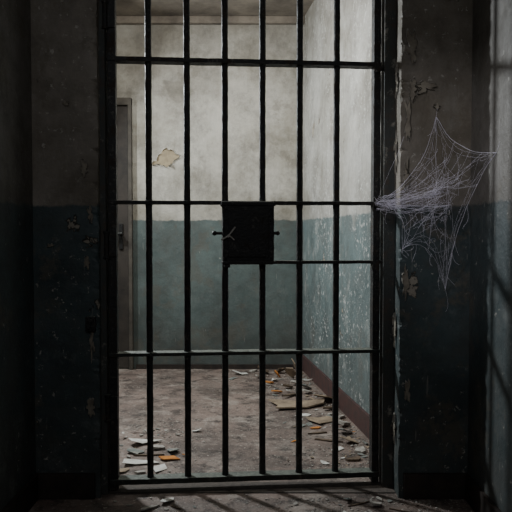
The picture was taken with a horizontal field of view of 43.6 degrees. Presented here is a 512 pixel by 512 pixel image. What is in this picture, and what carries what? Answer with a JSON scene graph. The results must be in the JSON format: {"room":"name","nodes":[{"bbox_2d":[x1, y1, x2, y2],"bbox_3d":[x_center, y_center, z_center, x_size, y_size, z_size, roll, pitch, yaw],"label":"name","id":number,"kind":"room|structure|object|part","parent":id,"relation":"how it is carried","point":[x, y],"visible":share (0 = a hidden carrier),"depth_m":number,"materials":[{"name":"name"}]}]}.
{"room":"prison interior","nodes":[
{"label":"prison interior","id":0,"kind":"room"},
{"bbox_2d":[0,0,35,510],"bbox_3d":[-0.935,-0.325,0.440,0.130,2.700,4.100,0,2,0],"label":"wall","id":1,"kind":"structure","parent":0,"point":[17,357],"depth_m":2.31,"materials":[{"name":"paint"}]},
{"bbox_2d":[0,474,37,511],"bbox_3d":[-0.864,0.975,0.474,0.016,0.100,4.084,0,2,0],"label":"baseboard","id":2,"kind":"structure","parent":1,"relation":"attached to","point":[24,500],"depth_m":2.38,"materials":[{"name":"black paint"}]},
{"bbox_2d":[116,25,303,368],"bbox_3d":[-0.700,-0.473,4.976,2.600,2.700,0.162,0,2,0],"label":"wall","id":3,"kind":"structure","parent":0,"point":[166,40],"depth_m":4.93,"materials":[{"name":"paint"}]},
{"bbox_2d":[117,98,133,369],"bbox_3d":[-1.390,-0.164,4.909,0.880,2.085,0.077,0,2,0],"label":"door","id":4,"kind":"structure","parent":3,"relation":"in","point":[124,105],"depth_m":4.92,"materials":[{"name":"paint"}]},
{"bbox_3d":[-1.070,-0.151,4.904,0.101,0.200,0.067,0,2,0],"label":"handle","id":5,"kind":"part","parent":4,"relation":"part of","materials":[{"name":"black metal"}]},
{"bbox_2d":[116,16,304,24],"bbox_3d":[-0.755,-1.793,4.869,2.250,0.055,0.050,0,2,0],"label":"trim","id":6,"kind":"structure","parent":3,"relation":"attached to","point":[120,20],"depth_m":4.84,"materials":[{"name":"grey paint"}]},
{"bbox_2d":[136,364,294,368],"bbox_3d":[-0.289,0.860,4.974,1.282,0.035,0.014,0,2,0],"label":"baseboard","id":7,"kind":"structure","parent":3,"relation":"attached to","point":[138,366],"depth_m":4.97,"materials":[{"name":"black paint"}]},
{"bbox_2d":[116,0,313,15],"bbox_3d":[-0.500,-1.766,1.693,3.400,0.100,6.700,0,2,0],"label":"ceiling","id":8,"kind":"structure","parent":0,"point":[123,7],"depth_m":4.67,"materials":[{"name":"grey paint"}]},
{"bbox_2d":[30,0,472,497],"bbox_3d":[-0.475,-0.395,2.572,3.050,2.700,0.193,0,2,0],"label":"wall","id":9,"kind":"structure","parent":0,"point":[433,69],"depth_m":2.50,"materials":[{"name":"paint"}]},
{"bbox_2d":[36,473,95,498],"bbox_3d":[-0.752,0.908,2.525,0.235,0.100,0.020,0,2,0],"label":"baseboard","id":10,"kind":"structure","parent":9,"relation":"attached to","point":[50,485],"depth_m":2.52,"materials":[{"name":"black paint"}]},
{"bbox_2d":[85,316,95,330],"bbox_3d":[-0.645,0.265,2.498,0.037,0.057,0.036,0,2,0],"label":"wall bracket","id":11,"kind":"object","parent":9,"relation":"attached to","point":[90,321],"visible":1,"depth_m":2.49,"materials":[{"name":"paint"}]},
{"bbox_2d":[101,0,383,489],"bbox_3d":[-0.035,-0.161,2.582,1.143,2.208,0.113,0,2,-5],"label":"gate","id":12,"kind":"object","parent":9,"relation":"attached to","point":[247,233],"visible":1,"depth_m":2.59,"materials":[{"name":"metal"}]},
{"bbox_3d":[-0.109,-0.089,2.529,0.060,0.057,0.014,0,2,-5],"label":"latch lever","id":13,"kind":"part","parent":12,"relation":"part of","materials":[{"name":"metal"}]},
{"bbox_3d":[-0.039,-0.215,2.604,1.101,0.016,0.056,0,2,-5],"label":"rail","id":14,"kind":"part","parent":12,"relation":"part of","materials":[{"name":"metal"}]},
{"bbox_3d":[-0.039,-0.780,2.586,1.101,0.018,0.055,0,2,-5],"label":"rail","id":15,"kind":"part","parent":12,"relation":"part of","materials":[{"name":"metal"}]},
{"bbox_3d":[-0.039,0.394,2.624,1.101,0.016,0.056,0,2,-5],"label":"rail","id":16,"kind":"part","parent":12,"relation":"part of","materials":[{"name":"metal"}]},
{"bbox_3d":[-0.039,0.909,2.641,1.101,0.024,0.055,0,2,-5],"label":"rail","id":17,"kind":"part","parent":12,"relation":"part of","materials":[{"name":"metal"}]},
{"bbox_3d":[-0.030,-0.089,2.545,0.192,0.206,0.008,0,2,-5],"label":"lock plate","id":18,"kind":"part","parent":12,"relation":"part of","materials":[{"name":"black metal"}]},
{"bbox_3d":[0.507,-0.211,2.617,0.055,0.026,0.023,0,2,-5],"label":"bolt knob","id":19,"kind":"part","parent":12,"relation":"part of","materials":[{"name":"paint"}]},
{"bbox_3d":[0.507,-0.761,2.599,0.055,0.026,0.023,0,2,-5],"label":"bolt knob","id":20,"kind":"part","parent":12,"relation":"part of","materials":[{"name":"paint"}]},
{"bbox_2d":[98,0,395,494],"bbox_3d":[-0.025,-0.195,2.598,1.188,2.300,0.145,0,2,0],"label":"trim","id":21,"kind":"structure","parent":9,"relation":"attached to","point":[388,15],"depth_m":2.58,"materials":[{"name":"grey paint"}]},
{"bbox_2d":[109,482,394,492],"bbox_3d":[-0.026,0.957,2.635,1.178,0.014,0.115,0,2,0],"label":"threshold","id":22,"kind":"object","parent":9,"relation":"attached to","point":[208,487],"depth_m":2.63,"materials":[{"name":"concrete"}]},
{"bbox_2d":[403,473,467,498],"bbox_3d":[0.709,0.908,2.525,0.254,0.100,0.020,0,2,0],"label":"baseboard","id":23,"kind":"structure","parent":9,"relation":"attached to","point":[415,485],"depth_m":2.52,"materials":[{"name":"black paint"}]},
{"bbox_2d":[376,112,499,306],"bbox_3d":[0.697,-0.175,2.414,0.491,0.789,0.158,2,2,40],"label":"cobweb","id":24,"kind":"object","parent":9,"relation":"attached to","point":[389,204],"visible":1,"depth_m":2.44,"materials":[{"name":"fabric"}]},
{"bbox_2d":[29,369,473,511],"bbox_3d":[-0.500,1.032,1.785,3.400,0.100,6.700,0,2,0],"label":"floor","id":25,"kind":"structure","parent":0,"point":[245,418],"depth_m":3.23,"materials":[{"name":"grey concrete"}]},
{"bbox_2d":[120,468,129,472],"bbox_3d":[-0.587,0.941,2.812,0.039,0.013,0.091,1,2,18],"label":"scrap","id":26,"kind":"object","parent":25,"relation":"on","point":[122,469],"visible":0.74,"depth_m":2.82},
{"bbox_2d":[127,447,143,453],"bbox_3d":[-0.577,0.931,3.060,0.080,0.017,0.064,1,2,27],"label":"flake","id":27,"kind":"object","parent":25,"relation":"on","point":[131,450],"visible":1,"depth_m":3.06,"materials":[{"name":"grey paint"}]},
{"bbox_2d":[134,470,145,473],"bbox_3d":[-0.504,0.942,2.788,0.048,0.013,0.023,-2,2,-39],"label":"chunk","id":28,"kind":"object","parent":25,"relation":"on","point":[140,471],"visible":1,"depth_m":2.79,"materials":[{"name":"grey concrete"}]},
{"bbox_2d":[122,458,159,463],"bbox_3d":[-0.523,0.935,2.919,0.170,0.019,0.063,0,2,-12],"label":"paper scrap","id":29,"kind":"object","parent":25,"relation":"on","point":[128,461],"visible":0.81,"depth_m":2.91,"materials":[{"name":"white paper"}]},
{"bbox_2d":[129,438,159,443],"bbox_3d":[-0.558,0.918,3.210,0.167,0.034,0.087,-1,2,-32],"label":"paper scrap","id":30,"kind":"object","parent":25,"relation":"on","point":[142,441],"visible":0.78,"depth_m":3.19,"materials":[{"name":"white paper"}]},
{"bbox_2d":[133,454,163,455],"bbox_3d":[-0.504,0.938,3.015,0.146,0.007,0.014,0,2,-8],"label":"wood splinter","id":31,"kind":"object","parent":25,"relation":"on","point":[136,454],"visible":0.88,"depth_m":3.01,"materials":[{"name":"brown wood"}]},
{"bbox_2d":[140,505,159,510],"bbox_3d":[-0.405,0.953,2.430,0.091,0.014,0.024,-2,3,-44],"label":"chunk","id":32,"kind":"object","parent":25,"relation":"on","point":[150,506],"visible":1,"depth_m":2.42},
{"bbox_2d":[153,444,164,449],"bbox_3d":[-0.479,0.928,3.106,0.070,0.020,0.046,-2,2,-39],"label":"chunk","id":33,"kind":"object","parent":25,"relation":"on","point":[157,446],"visible":0.83,"depth_m":3.10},
{"bbox_2d":[154,463,166,471],"bbox_3d":[-0.425,0.942,2.841,0.068,0.009,0.094,-1,2,-24],"label":"paper scrap","id":34,"kind":"object","parent":25,"relation":"on","point":[161,467],"visible":0.84,"depth_m":2.85,"materials":[{"name":"white paper"}]},
{"bbox_2d":[160,497,173,501],"bbox_3d":[-0.345,0.951,2.494,0.036,0.014,0.080,2,3,43],"label":"paper scrap","id":35,"kind":"object","parent":25,"relation":"on","point":[165,499],"visible":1,"depth_m":2.49,"materials":[{"name":"grey paper"}]},
{"bbox_2d":[158,455,179,459],"bbox_3d":[-0.402,0.936,2.964,0.087,0.014,0.058,-1,2,-27],"label":"shard","id":36,"kind":"object","parent":25,"relation":"on","point":[173,457],"visible":1,"depth_m":2.96},
{"bbox_2d":[167,448,178,451],"bbox_3d":[-0.397,0.928,3.070,0.055,0.022,0.091,-1,2,-25],"label":"flake","id":37,"kind":"object","parent":25,"relation":"on","point":[169,449],"visible":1,"depth_m":3.06,"materials":[{"name":"grey paint"}]},
{"bbox_2d":[81,370,472,511],"bbox_3d":[-0.193,0.922,3.529,2.018,0.006,2.813,0,2,0],"label":"plaster grit","id":38,"kind":"object","parent":25,"relation":"on","point":[312,500],"visible":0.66,"depth_m":3.10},
{"bbox_2d":[274,367,284,372],"bbox_3d":[0.180,0.856,4.811,0.083,0.053,0.066,-2,3,-42],"label":"wood splinter","id":39,"kind":"object","parent":25,"relation":"on","point":[278,370],"visible":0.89,"depth_m":4.80,"materials":[{"name":"brown wood"}]},
{"bbox_2d":[284,368,295,378],"bbox_3d":[0.254,0.840,4.565,0.096,0.101,0.076,-1,2,-34],"label":"scrap","id":40,"kind":"object","parent":25,"relation":"on","point":[291,372],"visible":0.9,"depth_m":4.56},
{"bbox_2d":[268,399,324,408],"bbox_3d":[0.248,0.900,3.871,0.357,0.026,0.194,0,2,2],"label":"scrap","id":41,"kind":"object","parent":25,"relation":"on","point":[280,403],"visible":0.89,"depth_m":3.90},
{"bbox_2d":[308,431,326,433],"bbox_3d":[0.322,0.926,3.352,0.110,0.007,0.017,-1,2,-17],"label":"wood splinter","id":42,"kind":"object","parent":25,"relation":"on","point":[321,432],"visible":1,"depth_m":3.35,"materials":[{"name":"wood"}]},
{"bbox_2d":[306,416,331,423],"bbox_3d":[0.367,0.914,3.579,0.158,0.018,0.145,-1,2,-30],"label":"scrap","id":43,"kind":"object","parent":25,"relation":"on","point":[326,419],"visible":0.92,"depth_m":3.58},
{"bbox_2d":[313,394,331,398],"bbox_3d":[0.426,0.880,4.010,0.123,0.057,0.143,0,2,10],"label":"scrap","id":44,"kind":"object","parent":25,"relation":"on","point":[322,396],"visible":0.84,"depth_m":3.96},
{"bbox_2d":[314,438,343,442],"bbox_3d":[0.368,0.931,3.227,0.149,0.007,0.021,1,2,23],"label":"wood splinter","id":45,"kind":"object","parent":25,"relation":"on","point":[320,439],"visible":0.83,"depth_m":3.23,"materials":[{"name":"brown wood"}]},
{"bbox_2d":[338,419,350,425],"bbox_3d":[0.472,0.907,3.480,0.053,0.038,0.073,2,3,43],"label":"chunk","id":46,"kind":"object","parent":25,"relation":"on","point":[341,422],"visible":0.98,"depth_m":3.46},
{"bbox_2d":[340,436,358,443],"bbox_3d":[0.465,0.918,3.205,0.086,0.034,0.060,0,2,-10],"label":"scrap","id":47,"kind":"object","parent":25,"relation":"on","point":[343,437],"visible":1,"depth_m":3.20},
{"bbox_2d":[345,456,360,461],"bbox_3d":[0.451,0.938,2.955,0.078,0.011,0.039,0,2,-13],"label":"chunk","id":48,"kind":"object","parent":25,"relation":"on","point":[356,458],"visible":1,"depth_m":2.95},
{"bbox_2d":[348,501,369,506],"bbox_3d":[0.398,0.957,2.470,0.102,0.004,0.008,-1,2,-29],"label":"wood splinter","id":49,"kind":"object","parent":25,"relation":"on","point":[365,501],"visible":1,"depth_m":2.47,"materials":[{"name":"wood"}]},
{"bbox_2d":[354,446,365,453],"bbox_3d":[0.497,0.932,3.068,0.055,0.015,0.073,0,2,1],"label":"chunk","id":50,"kind":"object","parent":25,"relation":"on","point":[359,449],"visible":1,"depth_m":3.05,"materials":[{"name":"grey concrete"}]},
{"bbox_2d":[369,501,381,505],"bbox_3d":[0.461,0.950,2.454,0.052,0.018,0.024,0,2,-6],"label":"chunk","id":51,"kind":"object","parent":25,"relation":"on","point":[371,502],"visible":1,"depth_m":2.45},
{"bbox_2d":[389,508,409,511],"bbox_3d":[0.544,0.959,2.411,0.086,0.004,0.006,1,2,25],"label":"wood splinter","id":52,"kind":"object","parent":25,"relation":"on","point":[389,508],"visible":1,"depth_m":2.41,"materials":[{"name":"wood"}]},
{"bbox_2d":[303,0,381,413],"bbox_3d":[0.581,-0.435,3.803,0.137,2.700,2.308,0,2,-8],"label":"wall","id":53,"kind":"structure","parent":0,"point":[355,15],"depth_m":3.81,"materials":[{"name":"paint"}]},
{"bbox_2d":[302,355,368,438],"bbox_3d":[0.505,0.857,3.845,0.015,0.115,2.292,0,2,-7],"label":"baseboard","id":54,"kind":"structure","parent":53,"relation":"attached to","point":[347,405],"depth_m":3.76,"materials":[{"name":"paint"}]},
{"bbox_2d":[468,0,511,511],"bbox_3d":[0.893,-0.325,0.440,0.114,2.700,4.100,0,2,0],"label":"wall","id":55,"kind":"structure","parent":0,"point":[490,294],"depth_m":2.26,"materials":[{"name":"paint"}]},
{"bbox_2d":[465,474,501,511],"bbox_3d":[0.830,0.975,0.474,0.016,0.100,4.084,0,2,0],"label":"baseboard","id":56,"kind":"structure","parent":55,"relation":"attached to","point":[478,500],"depth_m":2.39,"materials":[{"name":"black paint"}]}
]}

